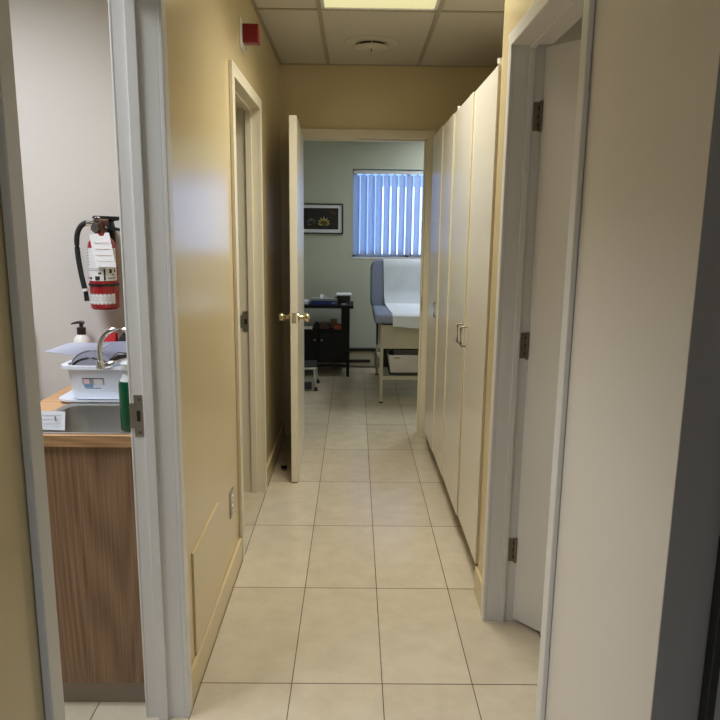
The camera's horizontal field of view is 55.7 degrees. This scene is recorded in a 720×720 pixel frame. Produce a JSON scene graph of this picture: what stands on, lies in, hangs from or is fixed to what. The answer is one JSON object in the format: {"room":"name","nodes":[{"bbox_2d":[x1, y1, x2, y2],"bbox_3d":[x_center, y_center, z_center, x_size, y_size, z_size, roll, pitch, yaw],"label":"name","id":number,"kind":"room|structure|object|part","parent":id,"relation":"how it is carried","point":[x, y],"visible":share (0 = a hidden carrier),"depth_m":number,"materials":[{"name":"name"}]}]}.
{"room":"medical clinic corridor","nodes":[
{"label":"medical clinic corridor","id":0,"kind":"room"},
{"bbox_2d":[9,0,124,400],"bbox_3d":[-1.935,-0.315,2.644,2.573,2.580,0.100,1,11,-1],"label":"wall","id":1,"kind":"structure","parent":0,"point":[62,53],"depth_m":2.52,"materials":[{"name":"grey paint"}]},
{"bbox_2d":[74,216,119,309],"bbox_3d":[-0.941,-0.359,2.519,0.169,0.342,0.140,7,13,30],"label":"fire extinguisher","id":2,"kind":"object","parent":1,"relation":"attached to","point":[101,248],"visible":1,"depth_m":2.49,"materials":[{"name":"red metal"}]},
{"bbox_3d":[-0.917,-0.515,2.494,0.123,0.024,0.018,1,11,-1],"label":"squeeze lever","id":3,"kind":"part","parent":2,"relation":"part of","materials":[{"name":"black plastic"}]},
{"bbox_3d":[-0.896,-0.492,2.499,0.080,0.047,0.018,1,11,-1],"label":"carry handle","id":4,"kind":"part","parent":2,"relation":"part of","materials":[{"name":"black plastic"}]},
{"bbox_2d":[0,0,282,719],"bbox_3d":[-0.582,-0.021,1.193,0.112,2.580,7.560,1,11,-1],"label":"wall","id":5,"kind":"structure","parent":0,"point":[203,35],"depth_m":2.27,"materials":[{"name":"beige paint"}]},
{"bbox_2d":[0,0,192,719],"bbox_3d":[-0.583,0.132,1.519,0.136,2.157,0.908,1,11,-1],"label":"door frame","id":6,"kind":"structure","parent":5,"relation":"attached to","point":[137,28],"depth_m":1.83,"materials":[{"name":"white paint"}]},
{"bbox_3d":[-0.636,0.159,1.938,0.037,0.122,0.003,1,11,-1],"label":"strike plate","id":7,"kind":"part","parent":6,"relation":"part of","materials":[{"name":"metal"}]},
{"bbox_2d":[192,502,221,653],"bbox_3d":[-0.541,0.757,2.427,0.007,0.359,0.420,1,11,-1],"label":"access panel","id":8,"kind":"object","parent":5,"relation":"attached to","point":[206,554],"visible":1,"depth_m":2.38,"materials":[{"name":"beige paint"}]},
{"bbox_2d":[191,538,241,702],"bbox_3d":[-0.543,0.959,2.646,0.012,0.110,0.975,1,11,-1],"label":"baseboard","id":9,"kind":"structure","parent":5,"relation":"attached to","point":[201,658],"depth_m":2.53,"materials":[{"name":"beige paint"}]},
{"bbox_2d":[229,487,233,518],"bbox_3d":[-0.543,0.608,2.897,0.009,0.116,0.070,1,11,-1],"label":"wall outlet","id":10,"kind":"object","parent":5,"relation":"attached to","point":[231,493],"visible":1,"depth_m":2.88,"materials":[{"name":"plastic"}]},
{"bbox_2d":[229,60,266,559],"bbox_3d":[-0.597,-0.225,3.364,0.136,2.164,0.874,1,11,-1],"label":"door frame","id":11,"kind":"structure","parent":5,"relation":"attached to","point":[245,104],"depth_m":3.66,"materials":[{"name":"beige paint"}]},
{"bbox_3d":[-0.637,-0.212,3.756,0.045,0.115,0.003,1,11,-1],"label":"strike plate","id":12,"kind":"part","parent":11,"relation":"part of","materials":[{"name":"metal"}]},
{"bbox_2d":[239,16,259,51],"bbox_3d":[-0.490,-1.441,3.030,0.077,0.129,0.120,1,11,-1],"label":"alarm box","id":13,"kind":"object","parent":5,"relation":"attached to","point":[249,33],"visible":1,"depth_m":3.02,"materials":[{"name":"red plastic"}]},
{"bbox_3d":[-0.525,-1.446,3.029,0.006,0.120,0.120,1,11,-1],"label":"mounting plate","id":14,"kind":"part","parent":13,"relation":"part of","materials":[{"name":"white paint"}]},
{"bbox_2d":[267,421,284,485],"bbox_3d":[-0.556,0.603,4.505,0.012,0.110,1.050,1,11,-1],"label":"baseboard","id":15,"kind":"structure","parent":5,"relation":"attached to","point":[273,457],"depth_m":4.43,"materials":[{"name":"beige paint"}]},
{"bbox_2d":[64,366,540,719],"bbox_3d":[-0.035,1.062,2.697,6.400,0.100,10.300,1,11,-1],"label":"floor","id":16,"kind":"structure","parent":0,"point":[352,597],"depth_m":2.83,"materials":[{"name":"beige tile"}]},
{"bbox_2d":[44,447,144,701],"bbox_3d":[-0.886,0.613,2.423,0.452,0.864,0.688,1,11,-1],"label":"base cabinet","id":17,"kind":"object","parent":16,"relation":"on","point":[91,501],"visible":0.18,"depth_m":2.08,"materials":[{"name":"brown wood"}]},
{"bbox_2d":[40,385,131,447],"bbox_3d":[-0.884,0.172,2.333,0.458,0.034,0.700,1,11,-1],"label":"countertop","id":18,"kind":"structure","parent":17,"relation":"on","point":[51,403],"depth_m":1.99,"materials":[{"name":"brown wood"}]},
{"bbox_2d":[71,320,91,342],"bbox_3d":[-1.062,-0.027,2.606,0.072,0.250,0.068,1,11,-1],"label":"pump bottle","id":19,"kind":"object","parent":18,"relation":"on","point":[81,337],"visible":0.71,"depth_m":2.58,"materials":[{"name":"white plastic"}]},
{"bbox_2d":[43,403,130,434],"bbox_3d":[-0.831,0.262,2.187,0.350,0.165,0.356,1,11,-1],"label":"sink","id":20,"kind":"object","parent":18,"relation":"in","point":[99,418],"visible":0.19,"depth_m":2.33,"materials":[{"name":"silver metal"}]},
{"bbox_2d":[41,411,64,429],"bbox_3d":[-0.927,0.180,2.026,0.100,0.058,0.014,1,11,-1],"label":"note card","id":21,"kind":"object","parent":20,"relation":"on","point":[51,420],"visible":0.67,"depth_m":2.03,"materials":[{"name":"white paper"}]},
{"bbox_2d":[118,360,130,431],"bbox_3d":[-0.683,0.104,2.017,0.057,0.210,0.057,1,11,-1],"label":"soap bottle","id":22,"kind":"object","parent":20,"relation":"on","point":[123,387],"visible":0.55,"depth_m":1.99,"materials":[{"name":"green plastic"}]},
{"bbox_2d":[59,359,122,402],"bbox_3d":[-0.851,0.070,2.429,0.389,0.131,0.211,1,11,-1],"label":"plastic bin","id":23,"kind":"object","parent":18,"relation":"on","point":[89,384],"visible":0.45,"depth_m":2.35,"materials":[{"name":"white plastic"}]},
{"bbox_2d":[44,343,109,356],"bbox_3d":[-1.007,-0.032,2.426,0.230,0.058,0.026,1,11,1],"label":"plastic sheet","id":24,"kind":"object","parent":23,"relation":"in","point":[71,349],"visible":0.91,"depth_m":2.42,"materials":[{"name":"white plastic"}]},
{"bbox_2d":[84,384,92,387],"bbox_3d":[-0.938,0.089,2.355,0.031,0.013,0.003,1,11,-1],"label":"print","id":25,"kind":"object","parent":23,"relation":"attached to","point":[85,385],"depth_m":2.35,"materials":[{"name":"blue paper"}]},
{"bbox_2d":[72,357,105,365],"bbox_3d":[-0.944,0.043,2.387,0.151,0.106,0.029,1,11,-1],"label":"lid","id":26,"kind":"object","parent":23,"relation":"in","point":[86,361],"visible":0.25,"depth_m":2.39,"materials":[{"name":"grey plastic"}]},
{"bbox_2d":[59,390,118,402],"bbox_3d":[-0.851,0.126,2.440,0.389,0.016,0.211,1,11,-1],"label":"drip tray","id":27,"kind":"object","parent":23,"relation":"on","point":[70,397],"depth_m":2.37,"materials":[{"name":"white plastic"}]},
{"bbox_2d":[72,350,110,362],"bbox_3d":[-0.948,0.032,2.415,0.161,0.135,0.022,1,11,-1],"label":"lid","id":28,"kind":"object","parent":23,"relation":"in","point":[87,353],"visible":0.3,"depth_m":2.41,"materials":[{"name":"plastic"}]},
{"bbox_2d":[94,379,102,384],"bbox_3d":[-0.903,0.077,2.351,0.030,0.022,0.005,1,11,-1],"label":"print","id":29,"kind":"object","parent":23,"relation":"on","point":[96,381],"depth_m":2.35},
{"bbox_2d":[96,341,125,365],"bbox_3d":[-0.873,0.002,2.466,0.300,0.139,0.034,1,11,-1],"label":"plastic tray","id":30,"kind":"object","parent":23,"relation":"in","point":[112,349],"visible":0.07,"depth_m":2.46,"materials":[{"name":"white plastic"}]},
{"bbox_2d":[104,357,126,368],"bbox_3d":[-0.824,0.005,2.324,0.128,0.051,0.024,1,11,-1],"label":"serving spoon","id":31,"kind":"object","parent":23,"relation":"on","point":[108,364],"visible":0.73,"depth_m":2.32,"materials":[{"name":"silver metal"}]},
{"bbox_2d":[104,360,117,368],"bbox_3d":[-0.857,0.015,2.325,0.063,0.030,0.024,1,11,-1],"label":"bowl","id":32,"kind":"object","parent":31,"relation":"on","point":[108,364],"depth_m":2.32,"materials":[{"name":"silver metal"}]},
{"bbox_2d":[109,352,126,360],"bbox_3d":[-0.838,-0.009,2.370,0.066,0.038,0.029,1,11,-1],"label":"utensil","id":33,"kind":"object","parent":23,"relation":"in","point":[119,355],"visible":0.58,"depth_m":2.36,"materials":[{"name":"plastic"}]},
{"bbox_2d":[118,342,126,362],"bbox_3d":[-0.782,-0.019,2.427,0.160,0.097,0.024,1,11,-1],"label":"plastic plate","id":34,"kind":"object","parent":23,"relation":"in","point":[122,346],"visible":0.08,"depth_m":2.43,"materials":[{"name":"white plastic"}]},
{"bbox_2d":[96,327,125,369],"bbox_3d":[-0.753,0.037,2.170,0.170,0.286,0.048,1,11,-1],"label":"faucet","id":35,"kind":"object","parent":18,"relation":"on","point":[99,362],"visible":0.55,"depth_m":2.15,"materials":[{"name":"silver metal"}]},
{"bbox_2d":[104,333,117,341],"bbox_3d":[-0.966,-0.001,2.589,0.095,0.206,0.060,1,11,-1],"label":"pouch","id":36,"kind":"object","parent":18,"relation":"on","point":[111,337],"visible":0.19,"depth_m":2.56,"materials":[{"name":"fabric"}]},
{"bbox_2d":[118,332,125,340],"bbox_3d":[-0.862,-0.003,2.593,0.108,0.212,0.108,1,11,-1],"label":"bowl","id":37,"kind":"object","parent":18,"relation":"on","point":[122,337],"visible":0.07,"depth_m":2.54,"materials":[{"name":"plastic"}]},
{"bbox_2d":[281,464,286,470],"bbox_3d":[-0.481,0.677,4.311,0.040,0.039,0.040,1,11,-1],"label":"door stop","id":38,"kind":"object","parent":16,"relation":"on","point":[283,466],"visible":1,"depth_m":4.30,"materials":[{"name":"rubber"}]},
{"bbox_2d":[304,360,319,390],"bbox_3d":[-0.578,0.142,6.575,0.358,0.236,0.363,1,11,-1],"label":"step stool","id":39,"kind":"object","parent":16,"relation":"on","point":[308,364],"visible":0.48,"depth_m":6.42,"materials":[{"name":"metal"}]},
{"bbox_3d":[-0.571,0.051,6.558,0.310,0.022,0.300,1,11,-1],"label":"tread frame","id":40,"kind":"part","parent":39,"relation":"part of","materials":[{"name":"silver metal"}]},
{"bbox_3d":[-0.426,0.178,6.423,0.025,0.188,0.045,-9,15,-42],"label":"leg","id":41,"kind":"part","parent":39,"relation":"part of","materials":[{"name":"silver metal"}]},
{"bbox_2d":[304,301,352,376],"bbox_3d":[-0.443,-0.231,7.189,0.740,0.742,0.466,1,11,-1],"label":"utility cart","id":42,"kind":"object","parent":16,"relation":"on","point":[331,345],"visible":0.59,"depth_m":6.99,"materials":[{"name":"black laminate"}]},
{"bbox_2d":[304,299,309,304],"bbox_3d":[-0.619,-0.597,7.019,0.204,0.036,0.228,1,11,-1],"label":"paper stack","id":43,"kind":"object","parent":42,"relation":"on","point":[306,302],"visible":0.4,"depth_m":6.91,"materials":[{"name":"white paper"}]},
{"bbox_2d":[304,323,312,328],"bbox_3d":[-0.596,-0.350,7.066,0.216,0.034,0.184,1,11,-1],"label":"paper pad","id":44,"kind":"object","parent":42,"relation":"on","point":[306,325],"visible":0.44,"depth_m":6.99,"materials":[{"name":"white paper"}]},
{"bbox_3d":[-0.604,-0.142,7.003,0.348,0.298,0.018,1,11,-1],"label":"door","id":45,"kind":"part","parent":42,"relation":"part of","materials":[{"name":"black laminate"}]},
{"bbox_2d":[310,294,335,304],"bbox_3d":[-0.378,-0.627,6.999,0.256,0.109,0.138,1,11,-1],"label":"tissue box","id":46,"kind":"object","parent":42,"relation":"on","point":[321,299],"visible":0.97,"depth_m":6.94,"materials":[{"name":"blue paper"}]},
{"bbox_2d":[320,322,329,328],"bbox_3d":[-0.366,-0.355,7.046,0.100,0.058,0.120,1,11,-1],"label":"box","id":47,"kind":"object","parent":42,"relation":"on","point":[323,325],"visible":1,"depth_m":6.99,"materials":[{"name":"brown cardboard"}]},
{"bbox_2d":[304,324,349,331],"bbox_3d":[-0.446,-0.341,7.181,0.672,0.022,0.440,1,11,-1],"label":"shelf","id":48,"kind":"object","parent":42,"relation":"attached to","point":[343,329],"depth_m":6.97,"materials":[{"name":"black laminate"}]},
{"bbox_2d":[304,301,352,308],"bbox_3d":[-0.439,-0.581,7.125,0.740,0.030,0.460,1,11,-1],"label":"shelf","id":49,"kind":"object","parent":42,"relation":"attached to","point":[337,306],"depth_m":6.90,"materials":[{"name":"black laminate"}]},
{"bbox_2d":[330,319,336,327],"bbox_3d":[-0.275,-0.380,7.083,0.068,0.095,0.060,1,11,-1],"label":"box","id":50,"kind":"object","parent":42,"relation":"on","point":[332,321],"visible":0.8,"depth_m":7.05,"materials":[{"name":"brown cardboard"}]},
{"bbox_3d":[-0.270,-0.139,7.006,0.312,0.298,0.018,1,11,-1],"label":"door","id":51,"kind":"part","parent":42,"relation":"part of","materials":[{"name":"black laminate"}]},
{"bbox_2d":[334,323,340,328],"bbox_3d":[-0.206,-0.346,7.021,0.119,0.052,0.075,1,11,-1],"label":"box","id":52,"kind":"object","parent":42,"relation":"on","point":[336,325],"visible":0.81,"depth_m":6.99,"materials":[{"name":"red cardboard"}]},
{"bbox_2d":[336,292,350,303],"bbox_3d":[-0.171,-0.647,7.129,0.160,0.104,0.210,1,11,-1],"label":"wire basket","id":53,"kind":"object","parent":42,"relation":"on","point":[342,297],"visible":1,"depth_m":7.04,"materials":[{"name":"black metal"}]},
{"bbox_3d":[-0.170,-0.688,7.122,0.160,0.020,0.210,1,11,-1],"label":"lid","id":54,"kind":"part","parent":53,"relation":"part of","materials":[{"name":"white paper"}]},
{"bbox_3d":[-0.129,0.092,7.068,0.030,0.160,0.030,1,11,-1],"label":"leg","id":55,"kind":"part","parent":42,"relation":"part of","materials":[{"name":"metal"}]},
{"bbox_2d":[370,259,418,402],"bbox_3d":[0.450,-0.327,6.472,0.708,1.221,1.280,1,11,-1],"label":"exam table","id":56,"kind":"object","parent":16,"relation":"on","point":[389,337],"visible":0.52,"depth_m":5.97,"materials":[{"name":"beige wood"}]},
{"bbox_3d":[0.180,-0.197,7.128,0.026,0.688,0.026,1,11,-1],"label":"leg","id":57,"kind":"part","parent":56,"relation":"part of","materials":[{"name":"beige metal"}]},
{"bbox_3d":[0.153,-0.245,6.048,0.017,0.217,0.048,0,11,-4],"label":"adjusting rod","id":58,"kind":"part","parent":56,"relation":"part of","materials":[{"name":"metal"}]},
{"bbox_2d":[370,259,384,305],"bbox_3d":[0.453,-0.724,6.569,0.708,0.478,0.195,1,11,-1],"label":"backrest cushion","id":59,"kind":"object","parent":56,"relation":"on","point":[377,267],"depth_m":6.52,"materials":[{"name":"blue leather"}]},
{"bbox_3d":[0.469,-0.326,6.511,0.590,0.195,1.194,1,11,-1],"label":"panel","id":60,"kind":"part","parent":56,"relation":"part of","materials":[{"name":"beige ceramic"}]},
{"bbox_3d":[0.188,0.028,5.956,0.026,0.688,0.026,1,11,-1],"label":"leg","id":61,"kind":"part","parent":56,"relation":"part of","materials":[{"name":"beige metal"}]},
{"bbox_2d":[372,305,392,323],"bbox_3d":[0.454,-0.419,6.203,0.668,0.080,0.785,1,11,-1],"label":"seat cushion","id":62,"kind":"object","parent":56,"relation":"on","point":[381,314],"depth_m":5.85,"materials":[{"name":"blue leather"}]},
{"bbox_2d":[377,352,417,379],"bbox_3d":[0.465,0.045,6.567,0.570,0.030,1.219,1,11,-1],"label":"shelf","id":63,"kind":"object","parent":56,"relation":"attached to","point":[385,375],"depth_m":5.97,"materials":[{"name":"beige metal"}]},
{"bbox_3d":[0.468,-0.052,6.291,0.530,0.250,0.010,1,11,-1],"label":"panel","id":64,"kind":"part","parent":56,"relation":"part of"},
{"bbox_3d":[0.472,-0.111,5.929,0.550,0.024,0.026,1,11,-1],"label":"rail","id":65,"kind":"part","parent":56,"relation":"part of","materials":[{"name":"beige wood"}]},
{"bbox_3d":[0.473,-0.211,5.910,0.538,0.195,0.018,1,11,-1],"label":"panel","id":66,"kind":"part","parent":56,"relation":"part of","materials":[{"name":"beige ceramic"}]},
{"bbox_2d":[384,259,420,327],"bbox_3d":[0.488,-0.625,6.208,0.524,0.550,0.903,1,11,-1],"label":"paper","id":67,"kind":"object","parent":56,"relation":"on","point":[401,276],"visible":0.59,"depth_m":6.51,"materials":[{"name":"white paper"}]},
{"bbox_2d":[387,350,417,374],"bbox_3d":[0.494,0.020,6.119,0.500,0.176,0.274,1,11,-1],"label":"storage box","id":68,"kind":"object","parent":56,"relation":"on","point":[403,362],"visible":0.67,"depth_m":6.00,"materials":[{"name":"plastic"}]},
{"bbox_2d":[424,113,454,474],"bbox_3d":[0.735,-0.366,4.274,0.569,2.130,1.108,1,11,-1],"label":"tall cabinet","id":69,"kind":"object","parent":16,"relation":"on","point":[443,140],"visible":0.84,"depth_m":4.06,"materials":[{"name":"beige laminate"}]},
{"bbox_3d":[0.484,-0.436,4.378,0.036,1.978,0.498,1,11,-1],"label":"door","id":70,"kind":"part","parent":69,"relation":"part of","materials":[{"name":"beige laminate"}]},
{"bbox_3d":[0.491,-0.349,3.924,0.030,1.978,0.414,1,11,-1],"label":"door","id":71,"kind":"part","parent":69,"relation":"part of","materials":[{"name":"beige laminate"}]},
{"bbox_2d":[442,58,501,565],"bbox_3d":[0.743,-0.163,3.211,0.569,2.130,1.052,1,11,-1],"label":"tall cabinet","id":72,"kind":"object","parent":16,"relation":"on","point":[477,119],"visible":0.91,"depth_m":3.03,"materials":[{"name":"beige laminate"}]},
{"bbox_3d":[0.497,-0.257,3.446,0.025,1.978,0.548,1,11,-1],"label":"door","id":73,"kind":"part","parent":72,"relation":"part of","materials":[{"name":"beige laminate"}]},
{"bbox_3d":[0.475,-0.126,3.232,0.035,0.097,0.008,1,11,-1],"label":"handle","id":74,"kind":"part","parent":72,"relation":"part of","materials":[{"name":"grey metal"}]},
{"bbox_3d":[0.476,-0.107,3.134,0.035,0.097,0.008,1,11,-1],"label":"handle","id":75,"kind":"part","parent":72,"relation":"part of","materials":[{"name":"grey metal"}]},
{"bbox_3d":[0.504,-0.158,2.930,0.018,1.978,0.491,1,11,-1],"label":"door","id":76,"kind":"part","parent":72,"relation":"part of","materials":[{"name":"beige laminate"}]},
{"bbox_2d":[303,141,423,366],"bbox_3d":[-0.056,-1.213,7.455,6.400,2.580,0.200,1,11,-1],"label":"wall","id":77,"kind":"structure","parent":0,"point":[330,268],"depth_m":7.31,"materials":[{"name":"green paint"}]},
{"bbox_2d":[304,203,342,233],"bbox_3d":[-0.455,-1.510,7.280,0.552,0.316,0.024,1,11,-1],"label":"framed picture","id":78,"kind":"object","parent":77,"relation":"attached to","point":[319,218],"visible":0.74,"depth_m":7.28,"materials":[{"name":"white paper"}]},
{"bbox_2d":[304,208,337,228],"bbox_3d":[-0.456,-1.510,7.277,0.450,0.222,0.002,1,11,-1],"label":"photograph","id":79,"kind":"object","parent":78,"relation":"attached to","point":[314,218],"depth_m":7.28},
{"bbox_2d":[318,348,379,365],"bbox_3d":[-0.574,-0.041,7.535,1.590,0.195,0.075,1,11,-1],"label":"baseboard heater","id":80,"kind":"object","parent":77,"relation":"attached to","point":[357,356],"visible":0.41,"depth_m":7.52,"materials":[{"name":"beige metal"}]},
{"bbox_3d":[-0.629,0.000,7.543,1.480,0.032,0.075,1,11,-1],"label":"rail","id":81,"kind":"part","parent":80,"relation":"part of","materials":[{"name":"black plastic"}]},
{"bbox_3d":[-0.600,-0.122,7.520,1.535,0.030,0.075,1,11,-1],"label":"rail","id":82,"kind":"part","parent":80,"relation":"part of","materials":[{"name":"black plastic"}]},
{"bbox_2d":[352,170,420,258],"bbox_3d":[0.519,-1.564,7.364,1.200,0.943,0.154,1,11,-1],"label":"window","id":83,"kind":"structure","parent":77,"relation":"in","point":[359,256],"depth_m":7.42,"materials":[{"name":"white paint"}]},
{"bbox_3d":[0.513,-1.106,7.426,1.200,0.020,0.104,1,11,-1],"label":"sill","id":84,"kind":"part","parent":83,"relation":"part of","materials":[{"name":"white paint"}]},
{"bbox_2d":[352,170,422,254],"bbox_3d":[0.516,-1.576,7.334,1.186,0.885,0.057,1,11,-1],"label":"vertical blind","id":85,"kind":"object","parent":83,"relation":"attached to","point":[356,178],"visible":0.65,"depth_m":7.33,"materials":[{"name":"blue plastic"}]},
{"bbox_2d":[255,0,504,65],"bbox_3d":[-0.004,-1.536,2.200,6.400,0.030,10.300,1,11,-1],"label":"ceiling","id":86,"kind":"structure","parent":0,"point":[457,39],"depth_m":3.81,"materials":[{"name":"tile"}]},
{"bbox_2d":[344,35,398,51],"bbox_3d":[0.067,-1.840,4.011,0.324,0.049,0.324,1,11,-1],"label":"ceiling vent","id":87,"kind":"object","parent":86,"relation":"in","point":[367,43],"visible":1,"depth_m":3.95,"materials":[{"name":"metal"}]},
{"bbox_2d":[251,0,503,67],"bbox_3d":[0.262,-1.539,2.324,1.564,0.004,4.539,1,11,-1],"label":"grid","id":88,"kind":"object","parent":86,"relation":"attached to","point":[319,9],"visible":0.77,"depth_m":3.59,"materials":[{"name":"metal"}]},
{"bbox_2d":[320,0,440,10],"bbox_3d":[0.101,-1.679,2.790,0.575,0.097,1.220,1,11,-1],"label":"ceiling light","id":89,"kind":"object","parent":86,"relation":"attached to","point":[418,5],"visible":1,"depth_m":3.34,"materials":[{"name":"white paint"}]},
{"bbox_2d":[280,64,494,436],"bbox_3d":[0.305,-0.711,4.855,1.715,2.580,0.120,1,11,-1],"label":"wall","id":90,"kind":"structure","parent":0,"point":[320,96],"depth_m":4.59,"materials":[{"name":"beige paint"}]},
{"bbox_2d":[279,115,309,481],"bbox_3d":[-0.397,-0.387,4.356,0.180,2.098,0.965,0,11,-2],"label":"door","id":91,"kind":"structure","parent":90,"relation":"in","point":[296,316],"depth_m":3.99,"materials":[{"name":"white paint"}]},
{"bbox_3d":[-0.436,-0.250,3.955,0.069,0.064,0.064,0,11,-2],"label":"knob","id":92,"kind":"part","parent":91,"relation":"part of","materials":[{"name":"gold metal"}]},
{"bbox_3d":[-0.378,-0.239,3.903,0.025,0.058,0.003,0,11,-3],"label":"latch plate","id":93,"kind":"part","parent":91,"relation":"part of","materials":[{"name":"gold metal"}]},
{"bbox_3d":[-0.325,-0.249,3.960,0.069,0.064,0.064,0,11,-2],"label":"knob","id":94,"kind":"part","parent":91,"relation":"part of","materials":[{"name":"gold metal"}]},
{"bbox_2d":[288,129,435,436],"bbox_3d":[0.001,-0.511,4.888,1.000,2.167,0.144,1,11,-1],"label":"door frame","id":95,"kind":"structure","parent":90,"relation":"attached to","point":[426,136],"depth_m":4.72,"materials":[{"name":"beige paint"}]},
{"bbox_2d":[553,16,582,44],"bbox_3d":[1.900,-0.263,2.610,2.558,2.580,0.098,1,11,-1],"label":"wall","id":96,"kind":"structure","parent":0,"point":[574,33],"depth_m":2.38,"materials":[{"name":"beige paint"}]},
{"bbox_2d":[478,0,719,719],"bbox_3d":[0.570,-0.136,1.864,0.112,2.580,1.586,1,11,-1],"label":"wall","id":97,"kind":"structure","parent":0,"point":[655,63],"depth_m":1.32,"materials":[{"name":"beige paint"}]},
{"bbox_2d":[474,567,481,610],"bbox_3d":[0.489,0.939,2.794,0.012,0.118,0.158,1,11,-1],"label":"baseboard","id":98,"kind":"structure","parent":97,"relation":"attached to","point":[478,579],"depth_m":2.79,"materials":[{"name":"beige paint"}]},
{"bbox_2d":[481,0,595,719],"bbox_3d":[0.564,0.034,2.100,0.136,2.157,0.845,1,11,-1],"label":"door frame","id":99,"kind":"structure","parent":97,"relation":"attached to","point":[545,22],"depth_m":2.36,"materials":[{"name":"white paint"}]},
{"bbox_2d":[512,39,580,631],"bbox_3d":[0.868,0.035,2.212,0.050,2.093,0.752,-9,15,-42],"label":"door","id":100,"kind":"structure","parent":97,"relation":"in","point":[557,113],"depth_m":2.40,"materials":[{"name":"grey paint"}]},
{"bbox_2d":[651,56,719,719],"bbox_3d":[1.855,0.016,1.149,2.670,2.580,0.112,1,11,-1],"label":"wall","id":101,"kind":"structure","parent":0,"point":[695,520],"depth_m":1.13,"materials":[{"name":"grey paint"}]},
{"bbox_2d":[698,536,719,719],"bbox_3d":[0.988,0.664,1.196,0.789,1.270,0.025,1,11,-1],"label":"wall panel","id":102,"kind":"object","parent":101,"relation":"attached to","point":[709,707],"visible":1,"depth_m":1.16,"materials":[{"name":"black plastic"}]},
{"label":"outside","id":103,"kind":"structure","parent":0,"visible":0},
{"bbox_3d":[0.848,-1.991,18.818,26.000,0.100,22.300,1,11,-1],"label":"ground","id":104,"kind":"structure","parent":103,"visible":0},
{"bbox_2d":[381,187,421,253],"bbox_3d":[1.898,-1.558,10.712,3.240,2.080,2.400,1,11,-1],"label":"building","id":105,"kind":"structure","parent":104,"relation":"on","point":[383,187],"depth_m":9.41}
]}

